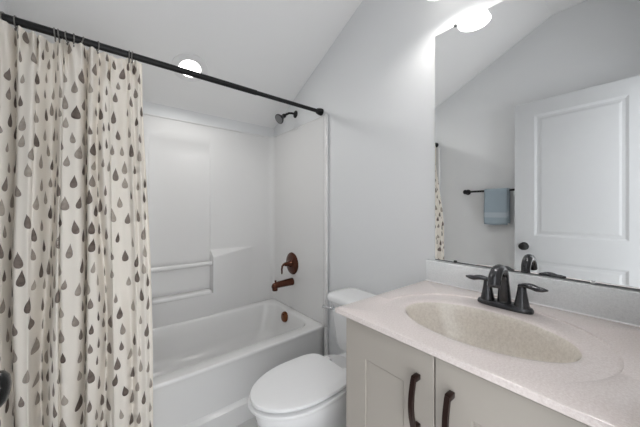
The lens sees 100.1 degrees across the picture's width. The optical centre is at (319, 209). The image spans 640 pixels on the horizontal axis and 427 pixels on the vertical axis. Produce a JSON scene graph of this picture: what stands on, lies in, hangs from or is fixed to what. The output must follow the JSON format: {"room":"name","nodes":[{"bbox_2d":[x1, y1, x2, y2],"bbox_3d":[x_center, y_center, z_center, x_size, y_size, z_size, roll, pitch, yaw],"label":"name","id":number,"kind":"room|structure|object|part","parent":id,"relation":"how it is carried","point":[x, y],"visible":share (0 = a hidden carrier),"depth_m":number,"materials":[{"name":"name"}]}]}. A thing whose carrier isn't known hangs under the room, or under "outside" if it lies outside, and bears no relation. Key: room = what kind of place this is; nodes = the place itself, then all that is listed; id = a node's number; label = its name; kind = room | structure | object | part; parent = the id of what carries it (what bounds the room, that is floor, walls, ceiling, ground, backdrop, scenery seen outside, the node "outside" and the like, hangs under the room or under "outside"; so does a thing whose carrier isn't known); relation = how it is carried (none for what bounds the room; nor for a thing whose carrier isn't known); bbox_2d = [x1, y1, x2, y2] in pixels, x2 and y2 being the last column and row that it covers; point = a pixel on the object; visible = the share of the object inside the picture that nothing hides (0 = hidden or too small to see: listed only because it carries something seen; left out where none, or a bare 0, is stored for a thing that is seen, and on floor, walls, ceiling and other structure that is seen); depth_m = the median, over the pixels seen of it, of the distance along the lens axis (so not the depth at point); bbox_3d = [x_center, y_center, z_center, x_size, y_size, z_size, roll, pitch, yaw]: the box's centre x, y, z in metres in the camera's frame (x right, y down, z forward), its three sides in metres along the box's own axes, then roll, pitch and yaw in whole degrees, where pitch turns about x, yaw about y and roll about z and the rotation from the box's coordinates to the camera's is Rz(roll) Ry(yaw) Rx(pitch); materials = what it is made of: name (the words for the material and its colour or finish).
{"room":"bathroom","nodes":[
{"label":"bathroom","id":0,"kind":"room"},
{"bbox_2d":[0,370,11,406],"bbox_3d":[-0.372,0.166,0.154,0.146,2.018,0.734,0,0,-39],"label":"door knob","id":1,"kind":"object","parent":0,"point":[5,377],"depth_m":0.42,"materials":[{"name":"black metal"}]},
{"bbox_2d":[0,0,12,26],"bbox_3d":[-0.995,-0.154,0.599,0.100,2.802,2.457,0,0,-39],"label":"wall","id":2,"kind":"structure","parent":0,"point":[3,6],"depth_m":1.19,"materials":[{"name":"white paint"}]},
{"bbox_2d":[5,0,362,127],"bbox_3d":[-0.340,-1.183,1.121,1.775,0.944,2.457,0,0,-39],"label":"ceiling","id":3,"kind":"structure","parent":0,"point":[272,47],"depth_m":1.63,"materials":[{"name":"white paint"}]},
{"bbox_2d":[171,53,207,81],"bbox_3d":[-0.839,-0.916,1.731,0.214,0.096,0.196,0,0,-35],"label":"recessed light","id":4,"kind":"object","parent":3,"relation":"in","point":[190,61],"visible":0.71,"depth_m":1.70,"materials":[{"name":"white plastic"}]},
{"bbox_2d":[143,101,273,303],"bbox_3d":[-1.075,0.239,2.042,1.575,2.015,0.100,0,0,-39],"label":"wall","id":5,"kind":"structure","parent":0,"point":[148,107],"depth_m":2.11,"materials":[{"name":"white paint"}]},
{"bbox_2d":[143,113,327,328],"bbox_3d":[-0.797,0.070,1.694,1.571,1.486,0.788,0,0,-39],"label":"shower surround","id":6,"kind":"object","parent":5,"relation":"attached to","point":[227,208],"visible":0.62,"depth_m":2.10,"materials":[{"name":"white plastic"}]},
{"bbox_2d":[152,289,211,304],"bbox_3d":[-1.008,0.633,1.967,0.398,0.030,0.083,0,0,-39],"label":"soap shelf","id":7,"kind":"object","parent":6,"relation":"attached to","point":[186,295],"depth_m":1.95,"materials":[{"name":"white plastic"}]},
{"bbox_2d":[271,278,293,290],"bbox_3d":[-0.303,0.598,2.163,0.188,0.081,0.064,0,0,-39],"label":"tub spout","id":8,"kind":"object","parent":6,"relation":"attached to","point":[290,281],"visible":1,"depth_m":2.14,"materials":[{"name":"brown metal"}]},
{"bbox_2d":[281,252,297,273],"bbox_3d":[-0.269,0.442,2.190,0.100,0.182,0.182,0,0,-39],"label":"shower valve","id":9,"kind":"object","parent":6,"relation":"attached to","point":[291,262],"visible":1,"depth_m":2.18,"materials":[{"name":"brown metal"}]},
{"bbox_2d":[236,417,258,426],"bbox_3d":[-0.340,1.217,1.121,1.775,0.060,2.457,0,0,-39],"label":"floor","id":10,"kind":"structure","parent":0,"point":[251,422],"depth_m":1.49,"materials":[{"name":"tile"}]},
{"bbox_2d":[153,299,327,426],"bbox_3d":[-0.797,1.000,1.694,1.571,0.373,0.783,0,0,-39],"label":"bathtub","id":11,"kind":"object","parent":10,"relation":"on","point":[206,369],"visible":0.61,"depth_m":1.70,"materials":[{"name":"white ceramic"}]},
{"bbox_3d":[-0.288,0.869,2.181,0.037,0.084,0.082,0,0,-39],"label":"overflow plate","id":12,"kind":"part","parent":11,"relation":"part of","materials":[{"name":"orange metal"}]},
{"bbox_2d":[248,288,375,426],"bbox_3d":[0.032,0.833,1.282,0.776,0.708,0.456,0,0,-39],"label":"toilet","id":13,"kind":"object","parent":10,"relation":"on","point":[308,390],"visible":0.65,"depth_m":1.13,"materials":[{"name":"white ceramic"}]},
{"bbox_3d":[-0.101,0.774,1.172,0.431,0.017,0.328,0,0,-39],"label":"seat","id":14,"kind":"part","parent":13,"relation":"part of","materials":[{"name":"white plastic"}]},
{"bbox_3d":[-0.097,0.752,1.176,0.429,0.019,0.312,0,0,-39],"label":"lid","id":15,"kind":"part","parent":13,"relation":"part of","materials":[{"name":"white plastic"}]},
{"bbox_3d":[-0.001,0.985,1.252,0.640,0.404,0.300,0,0,-39],"label":"bowl","id":16,"kind":"part","parent":13,"relation":"part of","materials":[{"name":"white ceramic"}]},
{"bbox_3d":[0.046,0.555,1.534,0.035,0.028,0.079,0,0,-39],"label":"flush lever","id":17,"kind":"part","parent":13,"relation":"part of","materials":[{"name":"silver metal"}]},
{"bbox_3d":[0.255,0.652,1.456,0.202,0.266,0.410,0,0,-39],"label":"tank","id":18,"kind":"part","parent":13,"relation":"part of","materials":[{"name":"white ceramic"}]},
{"bbox_3d":[0.249,0.499,1.452,0.224,0.038,0.452,0,0,-39],"label":"tank lid","id":19,"kind":"part","parent":13,"relation":"part of","materials":[{"name":"white ceramic"}]},
{"bbox_2d":[346,317,589,426],"bbox_3d":[0.503,0.771,0.829,0.616,0.832,0.659,0,0,-39],"label":"vanity cabinet","id":20,"kind":"object","parent":10,"relation":"on","point":[390,382],"visible":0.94,"depth_m":0.69,"materials":[{"name":"grey paint"}]},
{"bbox_3d":[0.194,0.727,0.799,0.020,0.721,0.313,0,0,-39],"label":"door","id":21,"kind":"part","parent":20,"relation":"part of","materials":[{"name":"grey paint"}]},
{"bbox_3d":[0.243,0.499,0.691,0.038,0.142,0.014,0,0,-39],"label":"handle","id":22,"kind":"part","parent":20,"relation":"part of","materials":[{"name":"brown metal"}]},
{"bbox_3d":[0.298,0.499,0.623,0.038,0.142,0.014,0,0,-39],"label":"handle","id":23,"kind":"part","parent":20,"relation":"part of","materials":[{"name":"brown metal"}]},
{"bbox_2d":[335,259,639,426],"bbox_3d":[0.506,0.359,0.837,0.601,0.243,0.702,0,0,-39],"label":"countertop","id":24,"kind":"structure","parent":20,"relation":"on","point":[577,356],"depth_m":0.78,"materials":[{"name":"stone"}]},
{"bbox_2d":[405,302,581,362],"bbox_3d":[0.467,0.410,0.796,0.302,0.141,0.447,0,0,-39],"label":"basin","id":25,"kind":"object","parent":24,"relation":"in","point":[505,336],"depth_m":0.86,"materials":[{"name":"grey"}]},
{"bbox_2d":[466,264,547,314],"bbox_3d":[0.635,0.262,0.931,0.162,0.155,0.194,0,0,1],"label":"faucet","id":26,"kind":"object","parent":24,"relation":"on","point":[498,277],"visible":1,"depth_m":0.90,"materials":[{"name":"grey metal"}]},
{"bbox_3d":[0.587,0.252,0.997,0.032,0.022,0.081,0,0,-39],"label":"lever","id":27,"kind":"part","parent":26,"relation":"part of","materials":[{"name":"grey metal"}]},
{"bbox_3d":[0.612,0.288,0.978,0.045,0.074,0.045,0,0,-39],"label":"handle","id":28,"kind":"part","parent":26,"relation":"part of","materials":[{"name":"grey metal"}]},
{"bbox_3d":[0.611,0.255,0.911,0.136,0.140,0.043,0,0,-39],"label":"spout","id":29,"kind":"part","parent":26,"relation":"part of","materials":[{"name":"grey metal"}]},
{"bbox_3d":[0.644,0.330,0.938,0.059,0.018,0.169,0,0,-39],"label":"plate","id":30,"kind":"part","parent":26,"relation":"part of","materials":[{"name":"grey metal"}]},
{"bbox_3d":[0.676,0.288,0.897,0.045,0.074,0.045,0,0,-39],"label":"handle","id":31,"kind":"part","parent":26,"relation":"part of","materials":[{"name":"grey metal"}]},
{"bbox_3d":[0.689,0.252,0.870,0.032,0.022,0.081,0,0,-39],"label":"lever","id":32,"kind":"part","parent":26,"relation":"part of","materials":[{"name":"grey metal"}]},
{"bbox_3d":[0.396,0.727,0.546,0.020,0.721,0.326,0,0,-39],"label":"door","id":33,"kind":"part","parent":20,"relation":"part of","materials":[{"name":"grey paint"}]},
{"bbox_2d":[274,0,639,355],"bbox_3d":[0.315,-0.154,1.643,0.100,2.802,2.457,0,0,-39],"label":"wall","id":34,"kind":"structure","parent":0,"point":[375,84],"depth_m":1.53,"materials":[{"name":"white paint"}]},
{"bbox_2d":[1,13,323,115],"bbox_3d":[-0.593,-0.704,1.438,1.575,0.062,0.051,0,0,-40],"label":"curtain rod","id":35,"kind":"object","parent":34,"relation":"attached to","point":[26,24],"visible":1,"depth_m":1.24,"materials":[{"name":"black metal"}]},
{"bbox_2d":[13,15,17,30],"bbox_3d":[-1.126,-0.689,0.993,0.004,0.057,0.043,0,0,-35],"label":"curtain ring","id":36,"kind":"object","parent":35,"relation":"hanging from","point":[14,16],"visible":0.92,"depth_m":0.98,"materials":[{"name":"silver metal"}]},
{"label":"curtain ring","id":37,"kind":"object","parent":35,"relation":"hanging from","visible":0},
{"bbox_2d":[0,19,152,426],"bbox_3d":[-0.960,0.222,1.073,0.481,1.810,0.206,0,0,-39],"label":"shower curtain","id":38,"kind":"object","parent":37,"relation":"hanging from","point":[76,329],"visible":1,"depth_m":1.04,"materials":[{"name":"white fabric"}]},
{"bbox_2d":[275,111,297,123],"bbox_3d":[-0.269,-0.750,2.146,0.185,0.136,0.079,0,0,-39],"label":"shower","id":39,"kind":"object","parent":34,"relation":"attached to","point":[279,118],"visible":1,"depth_m":2.12,"materials":[{"name":"black metal"}]},
{"bbox_2d":[426,259,639,325],"bbox_3d":[0.734,0.287,1.018,0.020,0.098,0.701,0,0,-39],"label":"backsplash","id":40,"kind":"structure","parent":34,"relation":"attached to","point":[622,305],"depth_m":0.90,"materials":[{"name":"stone"}]},
{"bbox_2d":[435,0,639,289],"bbox_3d":[0.749,-0.294,1.006,0.011,1.058,0.664,0,0,-39],"label":"wall mirror","id":41,"kind":"object","parent":34,"relation":"attached to","point":[537,102],"visible":1,"depth_m":0.95,"materials":[{"name":"grey mirror"}]}
]}

